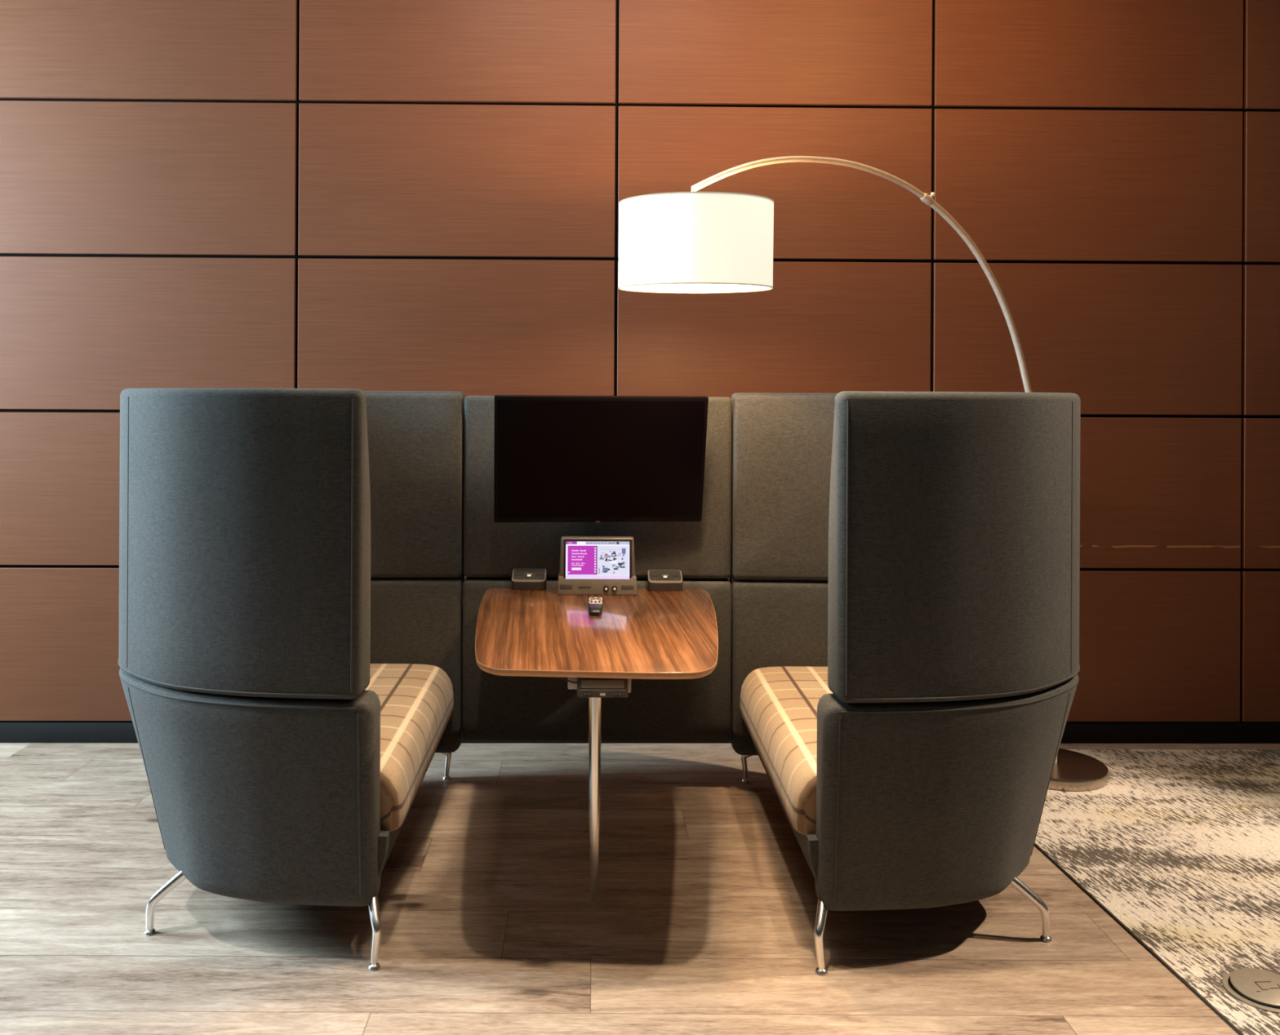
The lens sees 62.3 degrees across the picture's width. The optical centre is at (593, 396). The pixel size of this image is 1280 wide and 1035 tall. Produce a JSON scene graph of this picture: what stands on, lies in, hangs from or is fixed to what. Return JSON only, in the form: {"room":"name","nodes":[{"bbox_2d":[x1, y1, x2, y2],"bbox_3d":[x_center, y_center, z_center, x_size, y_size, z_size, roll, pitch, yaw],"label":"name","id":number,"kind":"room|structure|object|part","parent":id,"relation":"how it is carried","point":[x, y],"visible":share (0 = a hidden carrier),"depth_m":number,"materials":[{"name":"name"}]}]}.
{"room":"office lounge","nodes":[
{"label":"office lounge","id":0,"kind":"room"},
{"bbox_2d":[0,0,1279,722],"bbox_3d":[0.300,-0.258,4.219,9.000,3.250,0.121,0,0,-1],"label":"wall","id":1,"kind":"structure","parent":0,"point":[364,195],"depth_m":4.16,"materials":[{"name":"brown wood"}]},
{"bbox_2d":[0,721,1279,743],"bbox_3d":[0.293,1.327,4.171,9.000,0.080,0.021,0,0,-1],"label":"baseboard","id":2,"kind":"structure","parent":1,"relation":"attached to","point":[10,731],"depth_m":4.19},
{"bbox_2d":[0,742,1279,1034],"bbox_3d":[0.293,1.397,0.520,9.000,0.060,7.440,0,0,0],"label":"floor","id":3,"kind":"structure","parent":0,"point":[702,921],"depth_m":2.69,"materials":[{"name":"brown wood"}]},
{"bbox_2d":[118,387,465,971],"bbox_3d":[-0.882,0.671,3.147,0.856,1.381,1.303,0,0,0],"label":"sofa","id":4,"kind":"object","parent":3,"relation":"on","point":[291,576],"visible":1,"depth_m":2.55,"materials":[{"name":"fabric"}]},
{"bbox_3d":[-1.059,1.262,2.696,0.154,0.170,0.027,0,0,-16],"label":"leg","id":5,"kind":"part","parent":4,"relation":"part of","materials":[{"name":"metal"}]},
{"bbox_3d":[-0.532,1.275,2.557,0.026,0.149,0.100,0,0,-19],"label":"leg","id":6,"kind":"part","parent":4,"relation":"part of","materials":[{"name":"metal"}]},
{"bbox_2d":[364,663,453,831],"bbox_3d":[-0.801,0.992,3.118,0.656,0.169,1.025,0,0,0],"label":"seat cushion","id":7,"kind":"object","parent":4,"relation":"on","point":[416,700],"depth_m":3.05,"materials":[{"name":"fabric"}]},
{"bbox_3d":[-0.781,1.147,3.143,0.558,0.154,1.145,0,0,0],"label":"seat","id":8,"kind":"part","parent":4,"relation":"part of","materials":[{"name":"beige fabric"}]},
{"bbox_3d":[-0.551,1.275,3.730,0.033,0.149,0.119,0,0,39],"label":"leg","id":9,"kind":"part","parent":4,"relation":"part of","materials":[{"name":"metal"}]},
{"bbox_2d":[462,395,731,742],"bbox_3d":[0.013,0.607,3.708,0.926,1.214,0.153,0,0,0],"label":"divider panel","id":10,"kind":"object","parent":4,"relation":"attached to","point":[495,708],"visible":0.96,"depth_m":3.64,"materials":[{"name":"grey fabric"}]},
{"bbox_3d":[0.011,0.926,3.708,0.926,0.577,0.153,0,0,0],"label":"panel","id":11,"kind":"part","parent":10,"relation":"part of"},
{"bbox_3d":[0.014,0.315,3.712,0.926,0.629,0.145,0,0,0],"label":"panel","id":12,"kind":"part","parent":10,"relation":"part of","materials":[{"name":"grey fabric"}]},
{"bbox_2d":[493,395,708,523],"bbox_3d":[0.021,0.212,3.532,0.703,0.429,0.167,0,0,-5],"label":"television","id":13,"kind":"object","parent":10,"relation":"attached to","point":[557,458],"visible":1,"depth_m":3.50,"materials":[{"name":"black glass"}]},
{"bbox_2d":[475,588,718,902],"bbox_3d":[0.009,1.011,3.072,0.746,0.710,1.116,0,0,0],"label":"meeting table","id":14,"kind":"object","parent":3,"relation":"on","point":[647,634],"visible":0.9,"depth_m":2.86,"materials":[{"name":"brown wood"}]},
{"bbox_2d":[511,568,546,590],"bbox_3d":[-0.220,0.624,3.605,0.117,0.062,0.079,0,0,0],"label":"module","id":15,"kind":"object","parent":14,"relation":"on","point":[522,579],"visible":1,"depth_m":3.58,"materials":[{"name":"plastic"}]},
{"bbox_2d":[515,573,521,577],"bbox_3d":[-0.257,0.611,3.599,0.022,0.009,0.018,0,0,0],"label":"socket","id":16,"kind":"object","parent":15,"relation":"attached to","point":[516,575],"depth_m":3.60,"materials":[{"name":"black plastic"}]},
{"bbox_3d":[-0.220,0.608,3.609,0.107,0.031,0.065,0,0,0],"label":"plate","id":17,"kind":"part","parent":15,"relation":"part of","materials":[{"name":"grey metal"}]},
{"bbox_3d":[0.003,1.023,2.860,0.036,0.686,0.036,0,0,0],"label":"leg","id":18,"kind":"part","parent":14,"relation":"part of","materials":[{"name":"metal"}]},
{"bbox_2d":[588,596,602,616],"bbox_3d":[0.006,0.645,3.261,0.045,0.022,0.215,0,0,1],"label":"remote control","id":19,"kind":"object","parent":14,"relation":"on","point":[595,603],"visible":1,"depth_m":3.21,"materials":[{"name":"black plastic"}]},
{"bbox_2d":[561,677,631,697],"bbox_3d":[0.006,0.707,2.596,0.170,0.051,0.091,0,0,0],"label":"module","id":20,"kind":"object","parent":14,"relation":"attached to","point":[587,687],"visible":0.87,"depth_m":2.55,"materials":[{"name":"plastic"}]},
{"bbox_3d":[-0.043,0.698,2.577,0.040,0.032,0.010,0,0,0],"label":"mounting plate","id":21,"kind":"part","parent":20,"relation":"part of","materials":[{"name":"grey metal"}]},
{"bbox_2d":[582,691,591,697],"bbox_3d":[-0.015,0.721,2.558,0.022,0.016,0.011,0,0,0],"label":"socket","id":22,"kind":"object","parent":20,"relation":"attached to","point":[585,694],"depth_m":2.56,"materials":[{"name":"black plastic"}]},
{"bbox_3d":[0.022,0.720,2.560,0.114,0.022,0.016,0,0,0],"label":"plate","id":23,"kind":"part","parent":20,"relation":"part of","materials":[{"name":"black plastic"}]},
{"bbox_3d":[0.022,0.695,2.553,0.104,0.020,0.005,0,0,0],"label":"plate","id":24,"kind":"part","parent":20,"relation":"part of","materials":[{"name":"grey metal"}]},
{"bbox_2d":[613,691,622,697],"bbox_3d":[0.059,0.721,2.558,0.022,0.016,0.011,0,0,0],"label":"socket","id":25,"kind":"object","parent":20,"relation":"attached to","point":[615,694],"depth_m":2.56,"materials":[{"name":"black plastic"}]},
{"bbox_3d":[0.079,0.703,2.577,0.024,0.040,0.010,0,0,0],"label":"mounting plate","id":26,"kind":"part","parent":20,"relation":"part of","materials":[{"name":"grey metal"}]},
{"bbox_2d":[557,536,636,595],"bbox_3d":[0.012,0.563,3.534,0.263,0.186,0.106,0,0,-1],"label":"console","id":27,"kind":"object","parent":14,"relation":"on","point":[589,565],"visible":1,"depth_m":3.50,"materials":[{"name":"grey plastic"}]},
{"bbox_2d":[560,584,572,589],"bbox_3d":[-0.091,0.632,3.494,0.042,0.020,0.008,0,0,-1],"label":"speaker grille","id":28,"kind":"object","parent":27,"relation":"attached to","point":[562,586],"depth_m":3.49,"materials":[{"name":"grey plastic"}]},
{"bbox_3d":[0.069,0.634,3.490,0.019,0.019,0.010,0,0,-1],"label":"knob","id":29,"kind":"part","parent":27,"relation":"part of","materials":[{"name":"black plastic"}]},
{"bbox_2d":[621,585,633,590],"bbox_3d":[0.112,0.634,3.495,0.040,0.018,0.008,0,0,-1],"label":"speaker grille","id":30,"kind":"object","parent":27,"relation":"attached to","point":[623,587],"depth_m":3.49,"materials":[{"name":"grey plastic"}]},
{"bbox_2d":[647,569,683,591],"bbox_3d":[0.243,0.627,3.599,0.117,0.060,0.078,0,0,0],"label":"module","id":31,"kind":"object","parent":14,"relation":"on","point":[657,580],"visible":1,"depth_m":3.57,"materials":[{"name":"plastic"}]},
{"bbox_3d":[0.243,0.612,3.603,0.107,0.030,0.065,0,0,0],"label":"plate","id":32,"kind":"part","parent":31,"relation":"part of","materials":[{"name":"grey metal"}]},
{"bbox_2d":[729,391,1080,975],"bbox_3d":[0.906,0.680,3.137,0.856,1.381,1.303,0,0,0],"label":"sofa","id":33,"kind":"object","parent":3,"relation":"on","point":[904,578],"visible":1,"depth_m":2.54,"materials":[{"name":"fabric"}]},
{"bbox_3d":[0.569,1.281,3.720,0.033,0.149,0.119,0,0,-39],"label":"leg","id":34,"kind":"part","parent":33,"relation":"part of","materials":[{"name":"metal"}]},
{"bbox_3d":[0.801,1.155,3.132,0.558,0.154,1.145,0,0,0],"label":"seat","id":35,"kind":"part","parent":33,"relation":"part of","materials":[{"name":"beige fabric"}]},
{"bbox_2d":[739,666,833,835],"bbox_3d":[0.823,1.000,3.107,0.656,0.169,1.025,0,0,0],"label":"seat cushion","id":36,"kind":"object","parent":33,"relation":"on","point":[778,704],"depth_m":3.05,"materials":[{"name":"fabric"}]},
{"bbox_3d":[0.550,1.281,2.547,0.026,0.149,0.100,0,0,19],"label":"leg","id":37,"kind":"part","parent":33,"relation":"part of","materials":[{"name":"metal"}]},
{"bbox_3d":[1.077,1.272,2.686,0.154,0.170,0.027,0,0,16],"label":"leg","id":38,"kind":"part","parent":33,"relation":"part of","materials":[{"name":"metal"}]},
{"bbox_2d":[1034,749,1279,1034],"bbox_3d":[2.954,1.378,2.513,3.289,0.006,3.235,0,0,0],"label":"area rug","id":39,"kind":"object","parent":3,"relation":"on","point":[1180,848],"visible":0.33,"depth_m":3.15,"materials":[{"name":"beige carpet"}]},
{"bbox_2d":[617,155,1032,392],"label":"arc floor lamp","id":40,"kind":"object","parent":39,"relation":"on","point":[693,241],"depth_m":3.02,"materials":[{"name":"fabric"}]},
{"bbox_3d":[0.308,-0.455,3.200,0.465,0.276,0.475,0,0,0],"label":"lamp shade","id":41,"kind":"part","parent":40,"relation":"part of","materials":[{"name":"fabric"}]},
{"bbox_3d":[0.719,-0.693,3.390,0.930,0.154,0.020,0,0,-25],"label":"arm","id":42,"kind":"part","parent":40,"relation":"part of","materials":[{"name":"silver metal"}]},
{"bbox_3d":[1.148,-0.681,3.584,0.024,0.022,0.020,0,0,0],"label":"locking knob","id":43,"kind":"part","parent":40,"relation":"part of","materials":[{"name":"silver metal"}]},
{"bbox_2d":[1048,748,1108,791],"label":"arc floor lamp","id":44,"kind":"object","parent":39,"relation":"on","point":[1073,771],"depth_m":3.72,"materials":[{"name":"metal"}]},
{"bbox_2d":[1222,968,1279,1013],"bbox_3d":[1.648,1.358,2.424,0.386,0.021,0.172,0,0,0],"label":"floor outlet cover","id":45,"kind":"object","parent":39,"relation":"on","point":[1259,988],"visible":1,"depth_m":2.42,"materials":[{"name":"metal"}]}
]}

